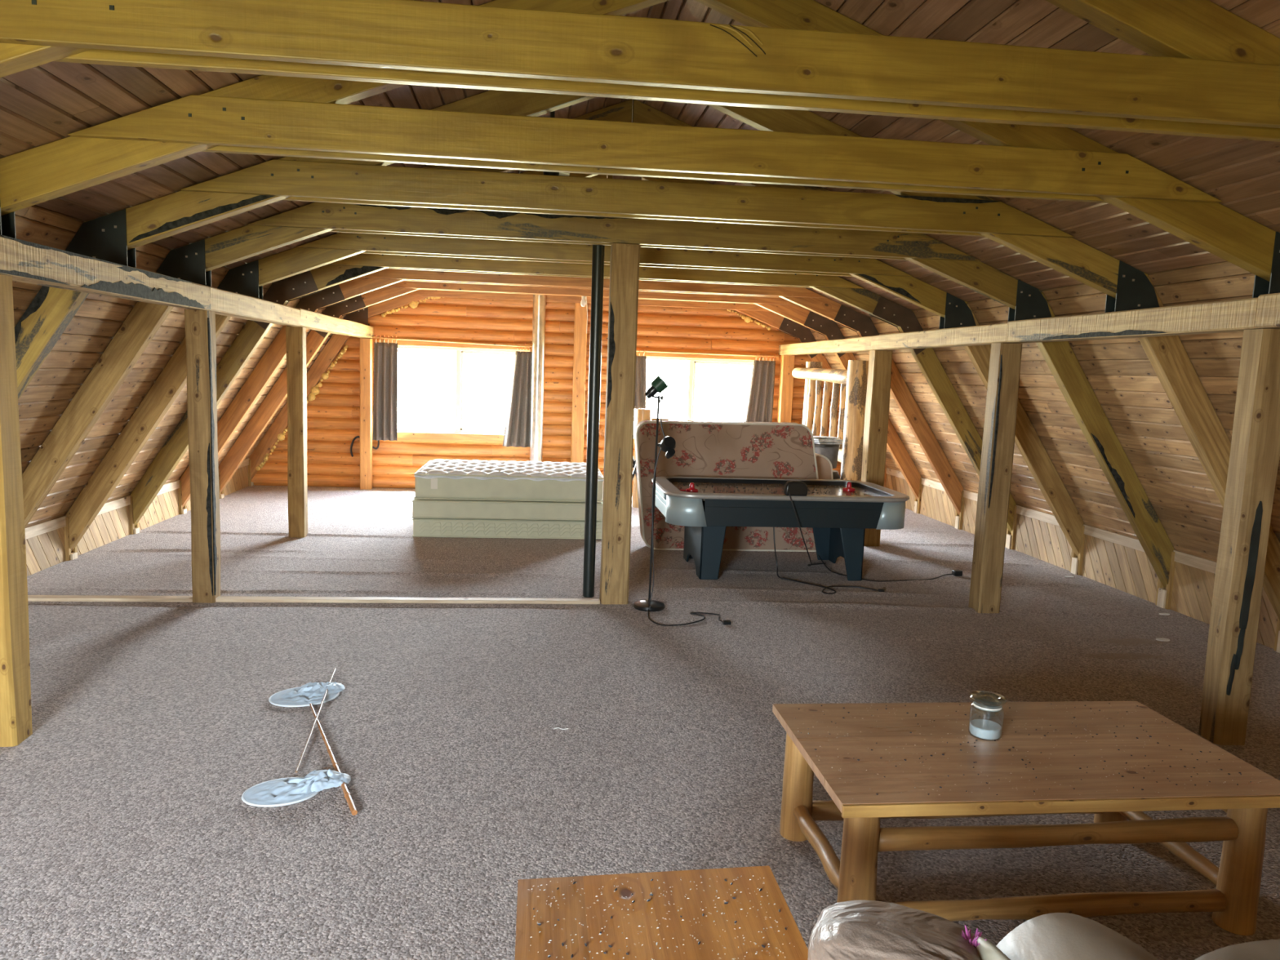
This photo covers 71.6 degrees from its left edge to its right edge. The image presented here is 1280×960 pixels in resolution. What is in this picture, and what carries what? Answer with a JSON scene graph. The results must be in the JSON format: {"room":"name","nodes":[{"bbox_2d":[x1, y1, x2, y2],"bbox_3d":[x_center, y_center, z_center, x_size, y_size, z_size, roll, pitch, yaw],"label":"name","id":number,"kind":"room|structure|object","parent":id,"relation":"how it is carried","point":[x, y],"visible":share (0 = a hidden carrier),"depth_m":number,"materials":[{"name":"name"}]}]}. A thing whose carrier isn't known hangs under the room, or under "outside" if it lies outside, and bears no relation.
{"room":"attic","nodes":[
{"label":"attic","id":0,"kind":"room"},
{"bbox_2d":[25,465,248,576],"bbox_3d":[-4.212,0.621,4.949,0.030,0.510,12.650,1,7,-7],"label":"wall","id":1,"kind":"structure","parent":0,"point":[46,550],"depth_m":7.45,"materials":[{"name":"beige wood"}]},
{"bbox_2d":[24,458,248,539],"bbox_3d":[-4.193,0.549,4.922,0.027,0.080,12.530,1,7,-7],"label":"trim","id":2,"kind":"structure","parent":1,"relation":"attached to","point":[46,526],"depth_m":7.37,"materials":[{"name":"brown wood"}]},
{"bbox_2d":[64,458,251,560],"bbox_3d":[-4.192,0.687,4.944,0.040,0.340,12.550,1,7,-7],"label":"trim","id":3,"kind":"structure","parent":1,"relation":"attached to","point":[68,550],"depth_m":7.88,"materials":[{"name":"brown wood"}]},
{"bbox_2d":[12,204,345,527],"bbox_3d":[-3.643,-0.237,4.956,1.426,2.410,12.950,1,7,-7],"label":"wall","id":4,"kind":"structure","parent":0,"point":[99,318],"depth_m":6.29,"materials":[{"name":"brown wood"}]},
{"bbox_2d":[249,297,841,493],"bbox_3d":[-0.769,-1.588,11.540,8.840,3.700,0.200,1,7,-7],"label":"wall","id":5,"kind":"structure","parent":0,"point":[333,417],"depth_m":11.37,"materials":[{"name":"orange wood"}]},
{"bbox_2d":[291,307,373,337],"bbox_3d":[-3.217,-1.632,9.401,0.156,0.156,3.455,1,7,-7],"label":"beam","id":6,"kind":"structure","parent":5,"relation":"attached to","point":[311,320],"depth_m":8.99,"materials":[{"name":"beige wood"}]},
{"bbox_2d":[255,296,444,471],"bbox_3d":[-3.601,-1.257,11.125,2.371,2.353,0.119,1,7,-7],"label":"bead","id":7,"kind":"object","parent":5,"relation":"attached to","point":[314,390],"visible":0.84,"depth_m":11.07},
{"bbox_2d":[372,336,532,347],"bbox_3d":[-2.318,-1.734,11.166,2.010,0.063,0.192,1,7,-7],"label":"curtain rod","id":8,"kind":"object","parent":5,"relation":"attached to","point":[378,337],"visible":0.83,"depth_m":11.07,"materials":[{"name":"orange metal"}]},
{"bbox_2d":[372,335,397,440],"bbox_3d":[-3.175,-1.142,11.058,0.310,1.299,0.088,1,7,-7],"label":"curtain","id":9,"kind":"object","parent":8,"relation":"hanging from","point":[385,354],"visible":1,"depth_m":11.06,"materials":[{"name":"grey fabric"}]},
{"bbox_2d":[502,344,532,447],"bbox_3d":[-1.543,-1.066,11.270,0.382,1.295,0.094,1,7,-7],"label":"curtain","id":10,"kind":"object","parent":8,"relation":"hanging from","point":[517,425],"visible":0.89,"depth_m":11.28,"materials":[{"name":"grey fabric"}]},
{"bbox_2d":[378,338,532,441],"bbox_3d":[-2.334,-1.139,11.361,1.950,1.250,0.112,1,7,-7],"label":"trim","id":11,"kind":"structure","parent":5,"relation":"attached to","point":[401,434],"depth_m":11.32,"materials":[{"name":"wood"}]},
{"bbox_2d":[397,345,529,434],"bbox_3d":[-2.342,-1.153,11.435,1.810,1.090,0.060,1,7,-7],"label":"window","id":12,"kind":"structure","parent":5,"relation":"in","point":[460,351],"depth_m":11.41,"materials":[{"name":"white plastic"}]},
{"bbox_2d":[633,356,754,437],"bbox_3d":[0.661,-1.078,11.787,1.800,1.070,0.060,1,7,-7],"label":"window","id":13,"kind":"structure","parent":5,"relation":"in","point":[692,362],"depth_m":11.74,"materials":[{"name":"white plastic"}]},
{"bbox_2d":[633,351,765,444],"bbox_3d":[0.669,-1.064,11.713,1.940,1.230,0.112,1,7,-7],"label":"trim","id":14,"kind":"structure","parent":5,"relation":"attached to","point":[646,353],"depth_m":11.60,"materials":[{"name":"orange wood"}]},
{"bbox_2d":[636,349,778,357],"bbox_3d":[0.754,-1.647,11.527,2.100,0.026,0.192,1,7,-7],"label":"curtain rod","id":15,"kind":"object","parent":5,"relation":"attached to","point":[637,350],"visible":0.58,"depth_m":11.45,"materials":[{"name":"orange metal"}]},
{"bbox_2d":[634,349,646,408],"bbox_3d":[-0.095,-1.296,11.389,0.363,0.765,0.096,1,7,-7],"label":"curtain","id":16,"kind":"object","parent":15,"relation":"hanging from","point":[641,361],"visible":0.41,"depth_m":11.39,"materials":[{"name":"grey fabric"}]},
{"bbox_2d":[743,353,775,422],"bbox_3d":[1.536,-1.012,11.610,0.427,1.265,0.091,1,7,-7],"label":"curtain","id":17,"kind":"object","parent":15,"relation":"hanging from","point":[759,406],"visible":0.71,"depth_m":11.59,"materials":[{"name":"grey fabric"}]},
{"bbox_2d":[726,309,770,330],"bbox_3d":[1.144,-2.209,11.543,1.167,0.475,0.099,1,7,-7],"label":"bead","id":18,"kind":"object","parent":5,"relation":"attached to","point":[748,319],"visible":0.46,"depth_m":11.56},
{"bbox_2d":[778,336,871,355],"bbox_3d":[2.099,-1.507,10.074,0.165,0.138,3.355,1,7,-7],"label":"beam","id":19,"kind":"structure","parent":5,"relation":"attached to","point":[863,344],"depth_m":9.71,"materials":[{"name":"beige wood"}]},
{"bbox_2d":[0,485,1279,959],"bbox_3d":[-0.134,0.915,5.637,8.840,0.033,13.016,1,7,-7],"label":"floor","id":20,"kind":"structure","parent":0,"point":[127,832],"depth_m":4.02,"materials":[{"name":"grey carpet"}]},
{"bbox_2d":[0,274,32,746],"bbox_3d":[-2.577,0.137,3.548,0.150,1.885,0.148,1,7,-7],"label":"timber post","id":21,"kind":"object","parent":20,"relation":"on","point":[15,708],"visible":1,"depth_m":3.55,"materials":[{"name":"brown wood"}]},
{"bbox_2d":[184,309,220,603],"bbox_3d":[-2.830,-0.141,5.745,0.160,1.885,0.153,1,7,-7],"label":"timber post","id":22,"kind":"object","parent":20,"relation":"on","point":[200,325],"visible":0.99,"depth_m":5.69,"materials":[{"name":"brown wood"}]},
{"bbox_2d":[241,667,351,807],"bbox_3d":[-1.329,1.063,3.879,0.364,0.049,1.410,1,7,-5],"label":"net","id":23,"kind":"object","parent":20,"relation":"on","point":[280,792],"visible":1,"depth_m":3.30,"materials":[{"name":"blue fabric"}]},
{"bbox_2d":[285,326,307,537],"bbox_3d":[-3.083,-0.423,7.983,0.149,1.885,0.150,1,7,-7],"label":"timber post","id":24,"kind":"object","parent":20,"relation":"on","point":[295,336],"visible":1,"depth_m":7.93,"materials":[{"name":"brown wood"}]},
{"bbox_2d":[268,681,357,815],"bbox_3d":[-1.401,1.082,3.733,0.342,0.049,1.384,-1,7,-20],"label":"net","id":25,"kind":"object","parent":20,"relation":"on","point":[310,694],"visible":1,"depth_m":4.18,"materials":[{"name":"blue fabric"}]},
{"bbox_2d":[27,595,599,604],"bbox_3d":[-2.262,0.799,5.922,3.995,0.026,0.075,1,7,-7],"label":"trim","id":26,"kind":"structure","parent":20,"relation":"on","point":[30,597],"depth_m":5.92,"materials":[{"name":"brown wood"}]},
{"bbox_2d":[350,337,379,488],"bbox_3d":[-3.471,-0.826,11.166,0.363,1.885,0.122,1,7,-7],"label":"timber post","id":27,"kind":"object","parent":20,"relation":"on","point":[366,345],"depth_m":11.12,"materials":[{"name":"orange wood"}]},
{"bbox_2d":[412,517,602,539],"bbox_3d":[-1.294,0.386,8.919,1.781,0.176,1.236,1,7,-7],"label":"box spring","id":28,"kind":"object","parent":20,"relation":"on","point":[422,527],"visible":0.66,"depth_m":8.31,"materials":[{"name":"beige fabric"}]},
{"bbox_2d":[412,497,602,520],"bbox_3d":[-1.292,0.211,8.892,1.781,0.170,1.246,1,7,-7],"label":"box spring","id":29,"kind":"object","parent":28,"relation":"on","point":[422,508],"visible":0.47,"depth_m":8.28,"materials":[{"name":"white fabric"}]},
{"bbox_2d":[413,458,603,502],"bbox_3d":[-1.279,-0.011,8.868,1.761,0.270,1.241,1,7,-7],"label":"mattress","id":30,"kind":"object","parent":29,"relation":"on","point":[438,478],"visible":0.94,"depth_m":8.30,"materials":[{"name":"white fabric"}]},
{"bbox_2d":[529,294,546,462],"bbox_3d":[-1.282,-1.352,11.146,0.163,3.090,0.163,1,7,-7],"label":"flue pipe","id":31,"kind":"object","parent":20,"relation":"on","point":[539,300],"visible":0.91,"depth_m":11.09,"materials":[{"name":"white metal"}]},
{"bbox_2d":[248,289,887,487],"bbox_3d":[-0.749,-1.492,11.356,8.234,3.355,0.135,1,7,-6],"label":"roof truss","id":32,"kind":"object","parent":20,"relation":"on","point":[336,342],"visible":0.41,"depth_m":11.10,"materials":[{"name":"orange wood"}]},
{"bbox_2d":[218,280,921,513],"bbox_3d":[-0.627,-1.358,10.298,8.234,3.355,0.169,1,7,-6],"label":"roof truss","id":33,"kind":"object","parent":20,"relation":"on","point":[829,329],"visible":0.52,"depth_m":10.05,"materials":[{"name":"orange wood"}]},
{"bbox_2d":[580,296,587,333],"bbox_3d":[-0.642,-1.892,10.171,0.087,0.421,0.064,1,7,-7],"label":"hanging bulb","id":34,"kind":"object","parent":33,"relation":"hanging from","point":[583,302],"visible":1,"depth_m":10.14,"materials":[{"name":"white glass"}]},
{"bbox_2d":[179,268,964,528],"bbox_3d":[-0.505,-1.223,9.223,8.234,3.355,0.169,1,7,-6],"label":"roof truss","id":35,"kind":"object","parent":20,"relation":"on","point":[267,366],"visible":0.57,"depth_m":9.04,"materials":[{"name":"orange wood"}]},
{"bbox_2d":[130,174,1016,549],"bbox_3d":[-0.383,-1.087,8.149,8.234,3.355,0.169,1,7,-6],"label":"roof truss","id":36,"kind":"object","parent":20,"relation":"on","point":[282,291],"visible":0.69,"depth_m":7.92,"materials":[{"name":"brown wood"}]},
{"bbox_2d":[66,170,1084,574],"bbox_3d":[-0.260,-0.951,7.074,8.234,3.355,0.169,1,7,-6],"label":"roof truss","id":37,"kind":"object","parent":20,"relation":"on","point":[249,279],"visible":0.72,"depth_m":6.86,"materials":[{"name":"brown wood"}]},
{"bbox_2d":[186,286,301,325],"bbox_3d":[-2.901,-1.278,6.639,0.157,0.153,2.140,1,7,-7],"label":"beam","id":38,"kind":"structure","parent":37,"relation":"attached to","point":[225,303],"depth_m":6.42,"materials":[{"name":"beige wood"}]},
{"bbox_2d":[570,302,587,462],"bbox_3d":[-0.787,-1.122,11.429,0.162,2.600,0.114,1,7,-7],"label":"timber post","id":39,"kind":"object","parent":20,"relation":"on","point":[580,313],"visible":0.72,"depth_m":11.36,"materials":[{"name":"orange wood"}]},
{"bbox_2d":[582,244,604,597],"bbox_3d":[-0.322,-0.463,6.169,0.082,2.600,0.082,1,7,-7],"label":"pipe","id":40,"kind":"object","parent":20,"relation":"on","point":[597,260],"visible":0.8,"depth_m":6.14,"materials":[{"name":"metal"}]},
{"bbox_2d":[22,98,1174,608],"bbox_3d":[-0.137,-0.816,6.000,8.234,3.355,0.169,1,7,-6],"label":"roof truss","id":41,"kind":"object","parent":20,"relation":"on","point":[194,262],"visible":0.78,"depth_m":5.80,"materials":[{"name":"brown wood"}]},
{"bbox_2d":[599,243,639,604],"bbox_3d":[-0.140,-0.356,6.054,0.193,2.429,0.170,1,7,-7],"label":"timber post","id":42,"kind":"object","parent":20,"relation":"on","point":[624,263],"visible":1,"depth_m":5.98,"materials":[{"name":"beige wood"}]},
{"bbox_2d":[632,456,636,479],"bbox_3d":[-0.131,-0.092,9.556,0.575,1.057,0.533,1,7,-7],"label":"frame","id":43,"kind":"object","parent":20,"relation":"on","point":[634,473],"visible":0.07,"depth_m":9.59,"materials":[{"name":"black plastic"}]},
{"bbox_2d":[0,0,1279,142],"bbox_3d":[0.230,-0.408,2.773,8.234,3.355,0.174,1,7,-6],"label":"roof truss","id":44,"kind":"object","parent":20,"relation":"on","point":[1209,71],"visible":1,"depth_m":2.61,"materials":[{"name":"brown wood"}]},
{"bbox_2d":[0,0,1279,297],"bbox_3d":[0.108,-0.544,3.850,8.234,3.355,0.169,1,7,-6],"label":"roof truss","id":45,"kind":"object","parent":20,"relation":"on","point":[270,115],"visible":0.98,"depth_m":3.67,"materials":[{"name":"brown wood"}]},
{"bbox_2d":[631,408,651,507],"bbox_3d":[0.022,-0.259,10.520,0.193,1.166,0.194,1,7,-7],"label":"log","id":46,"kind":"object","parent":20,"relation":"on","point":[642,415],"visible":0.3,"depth_m":10.43,"materials":[{"name":"orange wood"}]},
{"bbox_2d":[14,89,1279,653],"bbox_3d":[-0.015,-0.680,4.925,8.234,3.355,0.169,1,7,-6],"label":"roof truss","id":47,"kind":"object","parent":20,"relation":"on","point":[114,237],"visible":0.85,"depth_m":4.75,"materials":[{"name":"brown wood"}]},
{"bbox_2d":[0,235,211,310],"bbox_3d":[-2.522,-0.858,3.309,0.160,0.154,4.605,1,7,-7],"label":"beam","id":48,"kind":"structure","parent":47,"relation":"attached to","point":[27,262],"depth_m":4.13,"materials":[{"name":"brown wood"}]},
{"bbox_2d":[651,417,669,420],"bbox_3d":[0.221,-0.208,10.600,0.221,1.063,0.220,1,7,-7],"label":"log","id":49,"kind":"object","parent":20,"relation":"on","point":[652,419],"visible":0.06,"depth_m":10.46,"materials":[{"name":"white wood"}]},
{"bbox_2d":[515,865,808,959],"bbox_3d":[0.036,1.139,1.627,0.538,0.551,0.597,1,7,-7],"label":"side table","id":50,"kind":"object","parent":20,"relation":"on","point":[570,908],"visible":0.95,"depth_m":1.72,"materials":[{"name":"orange wood"}]},
{"bbox_2d":[526,875,790,959],"bbox_3d":[0.045,0.864,1.587,0.500,0.005,0.547,1,7,-7],"label":"debris","id":51,"kind":"object","parent":50,"relation":"on","point":[574,882],"visible":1,"depth_m":1.72,"materials":[{"name":"brown wood"}]},
{"bbox_2d":[633,375,731,626],"bbox_3d":[0.293,0.115,5.834,0.590,1.578,0.562,1,7,-7],"label":"floor lamp","id":52,"kind":"object","parent":20,"relation":"on","point":[668,444],"visible":1,"depth_m":5.93,"materials":[{"name":"black metal"}]},
{"bbox_2d":[633,420,818,551],"bbox_3d":[0.836,0.051,8.196,1.805,1.183,0.261,1,7,-7],"label":"sofa","id":53,"kind":"object","parent":20,"relation":"on","point":[726,449],"visible":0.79,"depth_m":8.08,"materials":[{"name":"beige fabric"}]},
{"bbox_2d":[651,475,909,581],"bbox_3d":[1.111,0.344,7.367,1.980,0.812,1.150,1,7,-7],"label":"table","id":54,"kind":"object","parent":20,"relation":"on","point":[838,523],"visible":0.99,"depth_m":6.90,"materials":[{"name":"black plastic"}]},
{"bbox_2d":[685,482,697,493],"bbox_3d":[0.415,0.058,7.084,0.104,0.077,0.104,1,7,-7],"label":"mallet","id":55,"kind":"object","parent":54,"relation":"on","point":[691,489],"visible":0.96,"depth_m":7.06,"materials":[{"name":"red plastic"}]},
{"bbox_2d":[672,481,866,496],"bbox_3d":[1.121,0.088,7.333,1.640,0.008,0.886,1,7,-7],"label":"debris","id":56,"kind":"object","parent":54,"relation":"in","point":[678,482],"visible":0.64,"depth_m":7.43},
{"bbox_2d":[787,491,826,566],"bbox_3d":[1.395,0.408,7.195,0.167,0.730,0.995,5,8,25],"label":"power cord","id":57,"kind":"object","parent":54,"relation":"hanging from","point":[811,564],"visible":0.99,"depth_m":6.78,"materials":[{"name":"black rubber"}]},
{"bbox_2d":[842,481,855,491],"bbox_3d":[1.770,0.055,7.512,0.104,0.077,0.104,1,7,-7],"label":"mallet","id":58,"kind":"object","parent":54,"relation":"on","point":[848,488],"visible":1,"depth_m":7.49,"materials":[{"name":"red plastic"}]},
{"bbox_2d":[777,355,795,422],"bbox_3d":[1.910,-0.705,11.779,0.168,1.880,0.132,1,7,-7],"label":"timber post","id":59,"kind":"object","parent":20,"relation":"on","point":[785,385],"visible":0.45,"depth_m":11.66,"materials":[{"name":"orange wood"}]},
{"bbox_2d":[815,453,833,479],"bbox_3d":[1.090,0.172,8.534,1.630,0.879,0.201,1,7,-7],"label":"mattress","id":60,"kind":"object","parent":20,"relation":"on","point":[824,468],"visible":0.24,"depth_m":8.50,"materials":[{"name":"beige fabric"}]},
{"bbox_2d":[773,527,884,594],"bbox_3d":[1.409,0.601,6.739,0.879,0.466,0.330,4,7,19],"label":"power cord","id":61,"kind":"object","parent":20,"relation":"on","point":[828,587],"visible":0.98,"depth_m":6.84,"materials":[{"name":"black plastic"}]},
{"bbox_2d":[791,360,868,480],"bbox_3d":[2.085,-0.425,9.918,0.341,1.794,1.915,1,7,-7],"label":"log railing","id":62,"kind":"object","parent":20,"relation":"on","point":[853,380],"visible":0.73,"depth_m":9.20,"materials":[{"name":"beige wood"}]},
{"bbox_2d":[832,470,839,479],"bbox_3d":[1.878,0.223,9.148,0.336,0.675,0.336,1,7,-7],"label":"stool","id":63,"kind":"object","parent":20,"relation":"on","point":[836,476],"visible":0.11,"depth_m":9.00,"materials":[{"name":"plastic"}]},
{"bbox_2d":[814,443,839,468],"bbox_3d":[1.867,-0.252,9.067,0.330,0.245,0.360,1,7,-7],"label":"storage bin","id":64,"kind":"object","parent":63,"relation":"on","point":[830,451],"visible":0.43,"depth_m":8.91,"materials":[{"name":"grey plastic"}]},
{"bbox_2d":[813,435,843,444],"bbox_3d":[1.868,-0.409,9.054,0.329,0.070,0.276,-1,7,-21],"label":"bundle","id":65,"kind":"object","parent":64,"relation":"on","point":[817,439],"visible":0.77,"depth_m":8.95,"materials":[{"name":"white paper"}]},
{"bbox_2d":[861,350,892,546],"bbox_3d":[2.265,-0.301,8.577,0.184,1.880,0.179,1,7,-7],"label":"timber post","id":66,"kind":"object","parent":20,"relation":"on","point":[879,375],"visible":0.75,"depth_m":8.47,"materials":[{"name":"brown wood"}]},
{"bbox_2d":[817,555,962,582],"bbox_3d":[2.084,0.746,7.276,1.190,0.102,0.478,3,7,5],"label":"power cord","id":67,"kind":"object","parent":20,"relation":"on","point":[955,572],"visible":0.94,"depth_m":7.35,"materials":[{"name":"black plastic"}]},
{"bbox_2d":[968,342,1022,613],"bbox_3d":[2.484,-0.003,6.204,0.169,1.880,0.170,1,7,-7],"label":"timber post","id":68,"kind":"object","parent":20,"relation":"on","point":[1002,390],"visible":1,"depth_m":6.14,"materials":[{"name":"brown wood"}]},
{"bbox_2d":[871,322,1021,350],"bbox_3d":[2.399,-1.145,7.191,0.152,0.138,2.475,1,7,-7],"label":"beam","id":69,"kind":"structure","parent":68,"relation":"on","point":[984,335],"depth_m":6.90,"materials":[{"name":"beige wood"}]},
{"bbox_2d":[772,701,1279,935],"bbox_3d":[1.192,1.077,2.883,1.389,0.451,0.742,1,7,-7],"label":"coffee table","id":70,"kind":"object","parent":20,"relation":"on","point":[1233,904],"visible":0.96,"depth_m":2.64,"materials":[{"name":"brown wood"}]},
{"bbox_2d":[968,690,1006,740],"bbox_3d":[1.141,0.774,2.921,0.112,0.136,0.112,1,7,-7],"label":"candle jar","id":71,"kind":"object","parent":70,"relation":"on","point":[980,728],"visible":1,"depth_m":2.90,"materials":[{"name":"clear glass"}]},
{"bbox_2d":[794,702,1251,799],"bbox_3d":[1.199,0.851,2.860,1.348,0.004,0.693,1,7,-7],"label":"debris","id":72,"kind":"object","parent":70,"relation":"on","point":[1108,703],"visible":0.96,"depth_m":2.80,"materials":[{"name":"brown wood"}]},
{"bbox_2d":[971,912,1279,959],"bbox_3d":[1.261,1.101,1.353,1.785,0.697,0.690,1,7,-7],"label":"leather sofa","id":73,"kind":"object","parent":20,"relation":"on","point":[1053,935],"visible":0.99,"depth_m":1.45,"materials":[{"name":"beige leather"}]},
{"bbox_2d":[807,900,981,959],"bbox_3d":[0.447,0.836,1.535,0.302,0.180,0.302,4,7,19],"label":"pillow","id":74,"kind":"object","parent":73,"relation":"on","point":[851,930],"visible":0.93,"depth_m":1.49,"materials":[{"name":"beige fabric"}]},
{"bbox_2d":[961,924,986,947],"bbox_3d":[0.593,0.800,1.501,0.133,0.067,0.071,6,8,27],"label":"dried flower","id":75,"kind":"object","parent":74,"relation":"on","point":[974,942],"visible":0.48,"depth_m":1.51,"materials":[{"name":"pink plant"}]},
{"bbox_2d":[1194,938,1279,959],"bbox_3d":[1.278,0.975,1.466,0.720,0.290,0.360,1,7,-7],"label":"seat cushion","id":76,"kind":"object","parent":73,"relation":"on","point":[1269,949],"depth_m":1.58,"materials":[{"name":"beige leather"}]},
{"bbox_2d":[1155,637,1169,641],"bbox_3d":[3.369,1.028,5.718,0.090,0.006,0.056,1,7,-7],"label":"disc","id":77,"kind":"object","parent":20,"relation":"on","point":[1158,638],"visible":1,"depth_m":5.71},
{"bbox_2d":[1198,328,1279,745],"bbox_3d":[2.737,0.272,4.021,0.163,1.880,0.160,1,7,-7],"label":"timber post","id":78,"kind":"object","parent":20,"relation":"on","point":[1255,451],"visible":1,"depth_m":3.97,"materials":[{"name":"brown wood"}]},
{"bbox_2d":[1006,297,1259,342],"bbox_3d":[2.651,-0.863,4.933,0.153,0.143,2.095,1,7,-7],"label":"beam","id":79,"kind":"structure","parent":78,"relation":"on","point":[1233,315],"depth_m":4.62,"materials":[{"name":"brown wood"}]},
{"bbox_2d":[0,0,1279,319],"bbox_3d":[0.012,-1.884,5.165,5.880,1.160,12.950,1,7,-7],"label":"ceiling","id":80,"kind":"structure","parent":0,"point":[44,104],"depth_m":3.81,"materials":[{"name":"brown wood"}]},
{"bbox_2d":[542,111,569,176],"bbox_3d":[-0.447,-1.882,4.834,0.151,0.591,0.089,1,7,-7],"label":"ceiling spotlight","id":81,"kind":"object","parent":80,"relation":"hanging from","point":[552,113],"visible":0.09,"depth_m":4.82,"materials":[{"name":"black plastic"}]},
{"bbox_2d":[809,261,1279,561],"bbox_3d":[3.513,-0.082,5.792,1.366,2.410,12.950,1,7,-7],"label":"wall","id":82,"kind":"structure","parent":0,"point":[1120,373],"depth_m":6.22,"materials":[{"name":"brown wood"}]},
{"bbox_2d":[885,474,1277,648],"bbox_3d":[4.003,0.753,5.902,0.030,0.601,12.650,1,7,-7],"label":"wall","id":83,"kind":"structure","parent":0,"point":[1130,571],"depth_m":7.28,"materials":[{"name":"beige wood"}]},
{"bbox_2d":[885,467,1263,588],"bbox_3d":[3.996,0.635,5.866,0.027,0.080,12.530,1,7,-7],"label":"trim","id":84,"kind":"structure","parent":83,"relation":"attached to","point":[1196,562],"depth_m":7.33,"materials":[{"name":"brown wood"}]},
{"bbox_2d":[913,478,1279,650],"bbox_3d":[3.982,0.819,5.893,0.040,0.431,12.550,1,7,-7],"label":"trim","id":85,"kind":"structure","parent":83,"relation":"attached to","point":[1170,586],"depth_m":7.59,"materials":[{"name":"brown wood"}]},
{"bbox_3d":[0.353,-0.273,1.701,8.234,3.355,0.168,1,7,-6],"label":"roof truss","id":86,"kind":"object","parent":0,"visible":0},
{"bbox_2d":[1253,293,1279,328],"bbox_3d":[2.902,-0.591,2.752,0.153,0.152,2.320,1,7,-7],"label":"beam","id":87,"kind":"structure","parent":86,"relation":"attached to","point":[1268,310],"depth_m":3.83,"materials":[{"name":"beige wood"}]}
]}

